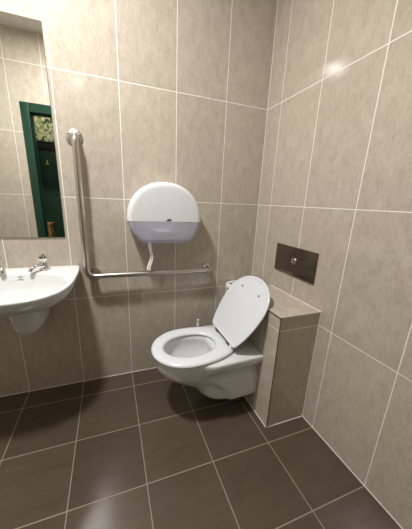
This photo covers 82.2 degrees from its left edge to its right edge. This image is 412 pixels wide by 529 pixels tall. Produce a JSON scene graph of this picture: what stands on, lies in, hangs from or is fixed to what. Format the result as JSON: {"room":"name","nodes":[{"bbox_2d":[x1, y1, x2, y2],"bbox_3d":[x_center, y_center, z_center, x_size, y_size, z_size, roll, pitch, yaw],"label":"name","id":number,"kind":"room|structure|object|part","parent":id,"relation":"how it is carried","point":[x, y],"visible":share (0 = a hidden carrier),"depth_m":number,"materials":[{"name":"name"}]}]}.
{"room":"public restroom","nodes":[
{"label":"public restroom","id":0,"kind":"room"},
{"bbox_2d":[0,0,277,395],"bbox_3d":[-0.696,-0.515,1.345,2.482,2.660,0.120,-3,16,-19],"label":"wall","id":1,"kind":"structure","parent":0,"point":[171,91],"depth_m":1.40,"materials":[{"name":"beige tile"}]},
{"bbox_2d":[0,11,64,237],"bbox_3d":[-1.002,-0.625,1.134,0.476,0.996,0.006,-3,16,-19],"label":"mirror","id":2,"kind":"object","parent":1,"relation":"attached to","point":[30,195],"visible":1,"depth_m":1.17,"materials":[{"name":"silver mirror"}]},
{"bbox_2d":[0,265,79,334],"bbox_3d":[-0.923,0.232,1.158,0.532,0.330,0.451,-3,16,-19],"label":"washbasin","id":3,"kind":"object","parent":1,"relation":"attached to","point":[27,298],"visible":0.99,"depth_m":1.21,"materials":[{"name":"white ceramic"}]},
{"bbox_2d":[0,256,5,272],"bbox_3d":[-1.051,0.002,1.196,0.110,0.085,0.052,12,18,32],"label":"tap","id":4,"kind":"object","parent":3,"relation":"on","point":[2,270],"visible":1,"depth_m":1.18,"materials":[{"name":"silver metal"}]},
{"bbox_3d":[-1.042,0.022,1.194,0.086,0.034,0.030,12,18,32],"label":"spout","id":5,"kind":"part","parent":4,"relation":"part of","materials":[{"name":"silver metal"}]},
{"bbox_2d":[28,254,49,271],"bbox_3d":[-0.888,-0.006,1.252,0.052,0.085,0.110,7,16,17],"label":"tap","id":6,"kind":"object","parent":3,"relation":"on","point":[43,265],"visible":1,"depth_m":1.26,"materials":[{"name":"silver metal"}]},
{"bbox_3d":[-0.893,0.014,1.246,0.030,0.034,0.086,7,16,17],"label":"spout","id":7,"kind":"part","parent":6,"relation":"part of","materials":[{"name":"silver metal"}]},
{"bbox_3d":[-0.878,-0.037,1.273,0.042,0.031,0.042,-5,17,-27],"label":"handle","id":8,"kind":"part","parent":6,"relation":"part of","materials":[{"name":"silver metal"}]},
{"bbox_2d":[0,367,155,396],"bbox_3d":[-0.732,0.783,1.630,2.239,0.003,0.003,-3,16,-19],"label":"trim","id":9,"kind":"structure","parent":1,"relation":"attached to","point":[155,367],"depth_m":1.57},
{"bbox_2d":[66,129,211,278],"bbox_3d":[-0.329,-0.311,1.424,0.849,0.828,0.081,-3,16,-19],"label":"grab bar","id":10,"kind":"object","parent":1,"relation":"attached to","point":[74,137],"visible":1,"depth_m":1.32,"materials":[{"name":"silver metal"}]},
{"bbox_2d":[127,182,199,232],"bbox_3d":[-0.250,-0.309,1.424,0.433,0.353,0.133,-3,16,-19],"label":"dispenser","id":11,"kind":"object","parent":1,"relation":"attached to","point":[157,201],"visible":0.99,"depth_m":1.35,"materials":[{"name":"white plastic"}]},
{"bbox_2d":[144,221,178,269],"bbox_3d":[-0.275,-0.196,1.450,0.224,0.462,0.100,-3,16,-19],"label":"paper roll","id":12,"kind":"object","parent":11,"relation":"in","point":[156,226],"visible":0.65,"depth_m":1.40,"materials":[{"name":"white paper"}]},
{"bbox_3d":[-0.274,-0.272,1.497,0.300,0.140,0.004,-3,16,-19],"label":"plate","id":13,"kind":"part","parent":11,"relation":"part of","materials":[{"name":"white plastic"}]},
{"bbox_2d":[252,3,277,270],"bbox_3d":[0.381,-0.552,1.656,0.003,2.660,0.003,-3,16,-19],"label":"trim","id":14,"kind":"structure","parent":1,"relation":"attached to","point":[277,3],"depth_m":1.57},
{"bbox_2d":[0,368,401,528],"bbox_3d":[0.050,1.134,0.637,3.270,0.100,2.740,-3,16,-19],"label":"floor","id":15,"kind":"structure","parent":0,"point":[144,449],"depth_m":1.11,"materials":[{"name":"brown tile"}]},
{"bbox_2d":[244,285,320,427],"bbox_3d":[0.388,0.525,1.466,0.276,0.678,0.434,-3,16,-19],"label":"cistern boxing","id":16,"kind":"object","parent":15,"relation":"on","point":[286,337],"visible":0.83,"depth_m":1.28,"materials":[{"name":"beige tile"}]},
{"bbox_2d":[151,276,269,399],"bbox_3d":[0.004,0.425,1.373,0.631,0.687,0.416,-4,16,-22],"label":"toilet","id":17,"kind":"object","parent":16,"relation":"attached to","point":[218,360],"visible":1,"depth_m":1.33,"materials":[{"name":"ceramic"}]},
{"bbox_3d":[-0.091,0.460,1.350,0.434,0.020,0.368,-4,16,-22],"label":"seat","id":18,"kind":"part","parent":17,"relation":"part of","materials":[{"name":"white plastic"}]},
{"bbox_3d":[0.205,0.251,1.402,0.216,0.347,0.407,-4,16,-22],"label":"lid","id":19,"kind":"part","parent":17,"relation":"part of","materials":[{"name":"white plastic"}]},
{"bbox_3d":[0.275,0.536,1.431,0.012,0.665,0.431,-4,16,-22],"label":"panel","id":20,"kind":"part","parent":16,"relation":"part of","materials":[{"name":"beige tile"}]},
{"bbox_3d":[0.270,0.532,1.426,0.007,0.676,0.434,-4,16,-22],"label":"edge trim","id":21,"kind":"part","parent":16,"relation":"part of","materials":[{"name":"brown tile"}]},
{"bbox_3d":[0.471,0.583,1.285,0.240,0.666,0.011,-3,16,-19],"label":"panel","id":22,"kind":"part","parent":16,"relation":"part of","materials":[{"name":"beige tile"}]},
{"bbox_2d":[252,0,411,528],"bbox_3d":[0.748,-0.343,0.928,0.120,2.660,1.682,-4,16,-22],"label":"wall","id":23,"kind":"structure","parent":0,"point":[336,179],"depth_m":1.06,"materials":[{"name":"beige tile"}]},
{"bbox_2d":[274,243,318,283],"bbox_3d":[0.513,-0.017,1.386,0.017,0.168,0.327,-4,16,-21],"label":"flush plate","id":24,"kind":"object","parent":23,"relation":"attached to","point":[299,263],"visible":1,"depth_m":1.36,"materials":[{"name":"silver metal"}]},
{"bbox_2d":[302,416,402,528],"bbox_3d":[0.614,0.928,1.302,0.003,0.003,1.554,-4,16,-22],"label":"trim","id":25,"kind":"structure","parent":23,"relation":"attached to","point":[302,416],"depth_m":1.09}
]}

